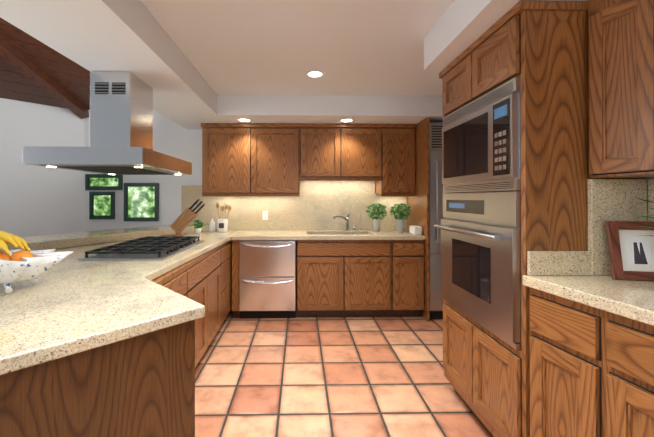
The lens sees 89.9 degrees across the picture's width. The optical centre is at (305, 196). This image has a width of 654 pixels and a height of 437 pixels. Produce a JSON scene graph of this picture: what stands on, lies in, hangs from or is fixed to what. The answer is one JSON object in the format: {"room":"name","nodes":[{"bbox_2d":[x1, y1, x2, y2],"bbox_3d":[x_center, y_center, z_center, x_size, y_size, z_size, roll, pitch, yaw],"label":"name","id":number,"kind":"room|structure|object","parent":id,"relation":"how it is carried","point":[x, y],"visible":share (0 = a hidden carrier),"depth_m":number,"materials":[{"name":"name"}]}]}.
{"room":"kitchen","nodes":[
{"label":"kitchen","id":0,"kind":"room"},
{"bbox_2d":[0,98,84,236],"bbox_3d":[-4.294,0.131,2.647,0.150,2.410,4.200,0,0,44],"label":"wall","id":1,"kind":"structure","parent":0,"point":[37,200],"depth_m":3.78,"materials":[{"name":"white paint"}]},
{"bbox_2d":[0,17,89,118],"bbox_3d":[-3.512,-1.479,1.984,1.960,1.014,5.483,0,0,44],"label":"ceiling","id":2,"kind":"structure","parent":0,"point":[34,70],"depth_m":3.44,"materials":[{"name":"brown wood"}]},
{"bbox_2d":[0,0,224,128],"bbox_3d":[-1.171,-0.967,0.952,0.570,0.210,6.370,0,0,-1],"label":"ceiling","id":3,"kind":"structure","parent":0,"point":[133,37],"depth_m":1.90,"materials":[{"name":"white paint"}]},
{"bbox_2d":[23,71,191,174],"bbox_3d":[-1.339,-0.517,2.403,0.706,0.671,0.900,0,0,-1],"label":"range hood","id":4,"kind":"object","parent":3,"relation":"hanging from","point":[121,122],"visible":1,"depth_m":2.23,"materials":[{"name":"silver metal"}]},
{"bbox_2d":[84,110,306,233],"bbox_3d":[-0.112,-0.307,4.228,5.600,3.300,0.150,0,0,-1],"label":"wall","id":5,"kind":"structure","parent":0,"point":[172,138],"depth_m":4.12,"materials":[{"name":"white paint"}]},
{"bbox_2d":[89,192,114,218],"bbox_3d":[-2.548,0.115,4.093,0.305,0.345,0.027,0,0,-1],"label":"window","id":6,"kind":"structure","parent":5,"relation":"in","point":[101,205],"depth_m":4.09,"materials":[{"name":"teal"}]},
{"bbox_2d":[85,174,122,189],"bbox_3d":[-2.525,-0.177,4.094,0.450,0.200,0.027,0,0,-1],"label":"window","id":7,"kind":"structure","parent":5,"relation":"in","point":[102,182],"depth_m":4.09,"materials":[{"name":"teal"}]},
{"bbox_2d":[124,183,158,220],"bbox_3d":[-2.063,0.073,4.101,0.425,0.480,0.027,0,0,-1],"label":"window","id":8,"kind":"structure","parent":5,"relation":"in","point":[141,201],"depth_m":4.10,"materials":[{"name":"teal"}]},
{"bbox_2d":[181,181,406,229],"bbox_3d":[-0.137,0.107,4.138,2.847,0.642,0.019,0,0,-1],"label":"backsplash","id":9,"kind":"structure","parent":5,"relation":"attached to","point":[317,205],"depth_m":4.13,"materials":[{"name":"stone"}]},
{"bbox_2d":[262,211,267,219],"bbox_3d":[-0.510,0.240,4.117,0.070,0.115,0.008,0,0,-1],"label":"electrical outlet plate","id":10,"kind":"object","parent":9,"relation":"attached to","point":[264,215],"visible":1,"depth_m":4.12,"materials":[{"name":"white plastic"}]},
{"bbox_2d":[201,123,415,195],"bbox_3d":[0.037,-0.421,3.974,2.505,0.847,0.357,0,0,-1],"label":"upper cabinet","id":11,"kind":"object","parent":5,"relation":"attached to","point":[261,159],"visible":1,"depth_m":3.81,"materials":[{"name":"brown wood"}]},
{"bbox_2d":[141,0,453,95],"bbox_3d":[0.519,-1.132,0.982,3.950,0.120,6.370,0,0,-1],"label":"ceiling","id":12,"kind":"structure","parent":0,"point":[283,47],"depth_m":2.28,"materials":[{"name":"white paint"}]},
{"bbox_2d":[305,70,324,77],"bbox_3d":[0.082,-1.061,2.840,0.176,0.005,0.176,0,0,-1],"label":"recessed light","id":13,"kind":"object","parent":12,"relation":"in","point":[315,73],"visible":1,"depth_m":2.82,"materials":[{"name":"white paint"}]},
{"bbox_2d":[217,95,442,123],"bbox_3d":[0.680,-0.954,3.810,3.230,0.210,0.720,0,0,-1],"label":"ceiling soffit","id":14,"kind":"structure","parent":0,"point":[316,109],"depth_m":3.45,"materials":[{"name":"white paint"}]},
{"bbox_2d":[236,118,251,121],"bbox_3d":[-0.682,-0.847,3.636,0.176,0.005,0.176,0,0,-1],"label":"recessed light","id":15,"kind":"object","parent":14,"relation":"attached to","point":[244,120],"visible":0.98,"depth_m":3.63,"materials":[{"name":"white paint"}]},
{"bbox_2d":[339,118,354,122],"bbox_3d":[0.458,-0.847,3.655,0.176,0.005,0.176,0,0,-1],"label":"recessed light","id":16,"kind":"object","parent":14,"relation":"attached to","point":[345,120],"visible":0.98,"depth_m":3.65,"materials":[{"name":"white paint"}]},
{"bbox_2d":[195,307,491,436],"bbox_3d":[-1.613,1.380,1.349,8.700,0.100,7.200,0,0,-1],"label":"floor","id":17,"kind":"structure","parent":0,"point":[328,377],"depth_m":2.36,"materials":[{"name":"tile"}]},
{"bbox_2d":[0,240,231,436],"bbox_3d":[-1.657,0.900,2.134,2.430,0.866,3.968,0,0,-1],"label":"base cabinet","id":18,"kind":"object","parent":17,"relation":"on","point":[71,395],"depth_m":1.01,"materials":[{"name":"brown wood"}]},
{"bbox_2d":[0,230,240,374],"bbox_3d":[-1.475,0.442,2.126,2.152,0.045,3.993,0,0,-1],"label":"countertop","id":19,"kind":"structure","parent":18,"relation":"on","point":[70,304],"depth_m":1.23,"materials":[{"name":"stone"}]},
{"bbox_2d":[0,230,72,292],"bbox_3d":[-1.365,0.282,1.458,0.583,0.261,0.433,0,0,-1],"label":"fruit bowl","id":20,"kind":"object","parent":19,"relation":"on","point":[18,265],"visible":1,"depth_m":1.44,"materials":[{"name":"white ceramic"}]},
{"bbox_2d":[0,225,208,251],"bbox_3d":[-2.074,0.387,2.982,0.500,0.070,2.833,0,0,29],"label":"bar ledge","id":21,"kind":"object","parent":19,"relation":"on","point":[53,241],"visible":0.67,"depth_m":2.94,"materials":[{"name":"stone"}]},
{"bbox_2d":[78,236,203,260],"bbox_3d":[-1.209,0.393,2.571,0.550,0.056,0.900,0,0,-1],"label":"cooktop","id":22,"kind":"object","parent":19,"relation":"in","point":[153,248],"visible":1,"depth_m":2.28,"materials":[{"name":"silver metal"}]},
{"bbox_2d":[161,199,204,235],"bbox_3d":[-1.235,0.225,3.312,0.414,0.397,0.120,0,0,-11],"label":"knife block","id":23,"kind":"object","parent":19,"relation":"on","point":[183,220],"visible":0.9,"depth_m":3.26,"materials":[{"name":"brown wood"}]},
{"bbox_2d":[193,219,203,234],"bbox_3d":[-1.203,0.343,3.664,0.118,0.166,0.139,0,0,-1],"label":"herb plant","id":24,"kind":"object","parent":19,"relation":"on","point":[198,225],"visible":1,"depth_m":3.64,"materials":[{"name":"green plant"}]},
{"bbox_2d":[209,219,214,231],"bbox_3d":[-1.127,0.349,3.942,0.064,0.155,0.063,0,0,-1],"label":"bottle","id":25,"kind":"object","parent":19,"relation":"on","point":[212,226],"visible":1,"depth_m":3.92,"materials":[{"name":"white plastic"}]},
{"bbox_2d":[216,203,231,231],"bbox_3d":[-0.985,0.251,3.923,0.191,0.352,0.128,0,0,-1],"label":"utensil crock","id":26,"kind":"object","parent":19,"relation":"on","point":[222,224],"visible":1,"depth_m":3.89,"materials":[{"name":"white ceramic"}]},
{"bbox_2d":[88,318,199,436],"bbox_3d":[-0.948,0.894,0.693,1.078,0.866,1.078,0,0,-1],"label":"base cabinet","id":27,"kind":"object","parent":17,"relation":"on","point":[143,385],"depth_m":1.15,"materials":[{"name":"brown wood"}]},
{"bbox_2d":[372,240,423,316],"bbox_3d":[1.072,0.909,3.847,0.432,0.866,0.600,0,0,-1],"label":"base cabinet","id":28,"kind":"object","parent":17,"relation":"on","point":[397,265],"depth_m":3.55,"materials":[{"name":"brown wood"}]},
{"bbox_2d":[239,240,295,317],"bbox_3d":[-0.418,0.910,3.792,0.611,0.862,0.620,0,0,-1],"label":"dishwasher","id":29,"kind":"object","parent":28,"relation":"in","point":[267,278],"visible":0.98,"depth_m":3.52,"materials":[{"name":"silver metal"}]},
{"bbox_2d":[231,230,425,239],"bbox_3d":[0.245,0.534,3.834,2.094,0.214,0.637,0,0,-1],"label":"countertop","id":30,"kind":"structure","parent":28,"relation":"on","point":[317,235],"depth_m":3.55,"materials":[{"name":"stone"}]},
{"bbox_2d":[333,211,351,230],"bbox_3d":[0.451,0.308,4.007,0.251,0.239,0.207,0,0,-1],"label":"faucet","id":31,"kind":"object","parent":30,"relation":"on","point":[347,222],"visible":1,"depth_m":4.07,"materials":[{"name":"silver metal"}]},
{"bbox_2d":[366,202,386,231],"bbox_3d":[0.860,0.251,3.970,0.256,0.352,0.250,0,0,-1],"label":"plant","id":32,"kind":"object","parent":30,"relation":"on","point":[379,208],"visible":1,"depth_m":3.93,"materials":[{"name":"green plant"}]},
{"bbox_2d":[389,203,411,231],"bbox_3d":[1.139,0.255,3.922,0.271,0.345,0.269,0,0,-1],"label":"plant","id":33,"kind":"object","parent":30,"relation":"on","point":[401,210],"visible":1,"depth_m":3.89,"materials":[{"name":"green plant"}]},
{"bbox_2d":[409,225,421,234],"bbox_3d":[1.242,0.381,3.693,0.090,0.089,0.180,0,0,-1],"label":"towel","id":34,"kind":"object","parent":30,"relation":"on","point":[415,230],"visible":1,"depth_m":3.61,"materials":[{"name":"white fabric"}]},
{"bbox_2d":[407,117,429,320],"bbox_3d":[1.308,0.248,3.838,0.026,2.187,0.667,0,0,-1],"label":"panel","id":35,"kind":"object","parent":17,"relation":"on","point":[418,203],"visible":0.52,"depth_m":3.61,"materials":[{"name":"brown wood"}]},
{"bbox_2d":[429,122,443,318],"bbox_3d":[1.784,0.271,3.824,0.921,2.140,0.712,0,0,-1],"label":"fridge","id":36,"kind":"object","parent":17,"relation":"on","point":[436,193],"visible":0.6,"depth_m":3.51,"materials":[{"name":"silver metal"}]},
{"bbox_2d":[439,1,645,436],"bbox_3d":[1.216,0.239,1.849,0.570,2.187,0.837,0,0,-1],"label":"tall cabinet","id":37,"kind":"object","parent":17,"relation":"on","point":[539,49],"visible":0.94,"depth_m":1.45,"materials":[{"name":"brown wood"}]},
{"bbox_2d":[434,191,520,349],"bbox_3d":[1.160,0.336,1.851,0.598,0.712,0.754,0,0,-1],"label":"oven","id":38,"kind":"object","parent":37,"relation":"in","point":[480,258],"visible":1,"depth_m":1.69,"materials":[{"name":"silver metal"}]},
{"bbox_2d":[442,77,520,192],"bbox_3d":[1.142,-0.280,1.854,0.434,0.511,0.754,0,0,-1],"label":"microwave","id":39,"kind":"object","parent":37,"relation":"in","point":[481,143],"visible":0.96,"depth_m":1.70,"materials":[{"name":"silver metal"}]},
{"bbox_2d":[530,288,561,436],"bbox_3d":[1.523,0.861,1.251,1.110,0.936,0.381,0,0,-1],"label":"base cabinet","id":40,"kind":"object","parent":17,"relation":"on","point":[545,308],"depth_m":1.34,"materials":[{"name":"brown wood"}]},
{"bbox_2d":[523,275,653,325],"bbox_3d":[1.541,0.360,-0.232,0.552,0.045,3.492,0,0,-11],"label":"countertop","id":41,"kind":"structure","parent":40,"relation":"on","point":[632,299],"depth_m":1.21,"materials":[{"name":"stone"}]},
{"bbox_2d":[605,221,653,280],"bbox_3d":[1.375,0.224,1.350,0.205,0.239,0.055,0,0,11],"label":"picture frame","id":42,"kind":"object","parent":41,"relation":"on","point":[631,254],"visible":1,"depth_m":1.35,"materials":[{"name":"brown wood"}]},
{"bbox_2d":[625,236,652,264],"bbox_3d":[1.375,0.224,1.350,0.086,0.109,0.035,0,0,-1],"label":"photo","id":43,"kind":"object","parent":42,"relation":"attached to","point":[638,249],"depth_m":1.35},
{"bbox_2d":[627,197,653,235],"bbox_3d":[1.337,0.168,1.159,0.398,0.350,0.395,0,0,-1],"label":"plant","id":44,"kind":"object","parent":41,"relation":"on","point":[646,217],"visible":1,"depth_m":1.24,"materials":[{"name":"green plant"}]},
{"bbox_2d":[562,298,653,436],"bbox_3d":[1.527,0.860,1.031,1.110,0.936,0.363,0,0,-1],"label":"base cabinet","id":45,"kind":"object","parent":17,"relation":"on","point":[591,371],"depth_m":1.14,"materials":[{"name":"brown wood"}]},
{"bbox_2d":[646,332,653,436],"bbox_3d":[1.553,0.852,-0.499,1.110,0.936,2.822,0,0,-1],"label":"base cabinet","id":46,"kind":"object","parent":17,"relation":"on","point":[649,335],"depth_m":0.99,"materials":[{"name":"brown wood"}]},
{"bbox_2d":[424,0,588,69],"bbox_3d":[1.351,-0.972,0.021,1.020,0.210,4.420,0,0,-1],"label":"soffit","id":47,"kind":"structure","parent":0,"point":[458,28],"depth_m":1.77,"materials":[{"name":"white paint"}]},
{"bbox_2d":[647,178,653,220],"bbox_3d":[1.929,-0.178,-0.367,0.153,3.000,3.726,0,0,-11],"label":"wall","id":48,"kind":"structure","parent":0,"point":[647,195],"depth_m":1.45,"materials":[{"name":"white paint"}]},
{"bbox_2d":[527,179,646,275],"bbox_3d":[1.226,0.135,1.427,0.510,0.419,0.026,0,0,-1],"label":"backsplash","id":49,"kind":"structure","parent":48,"relation":"attached to","point":[612,200],"depth_m":1.42,"materials":[{"name":"stone"}]},
{"bbox_2d":[588,0,653,177],"bbox_3d":[1.675,-0.476,-0.240,0.286,0.776,3.444,0,0,-11],"label":"upper cabinet","id":50,"kind":"object","parent":48,"relation":"attached to","point":[621,79],"visible":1,"depth_m":1.30,"materials":[{"name":"brown wood"}]},
{"bbox_2d":[648,179,653,220],"bbox_3d":[1.809,0.127,-0.238,0.591,0.419,3.376,0,0,-1],"label":"backsplash","id":51,"kind":"structure","parent":48,"relation":"attached to","point":[650,181],"depth_m":1.41,"materials":[{"name":"stone"}]}
]}

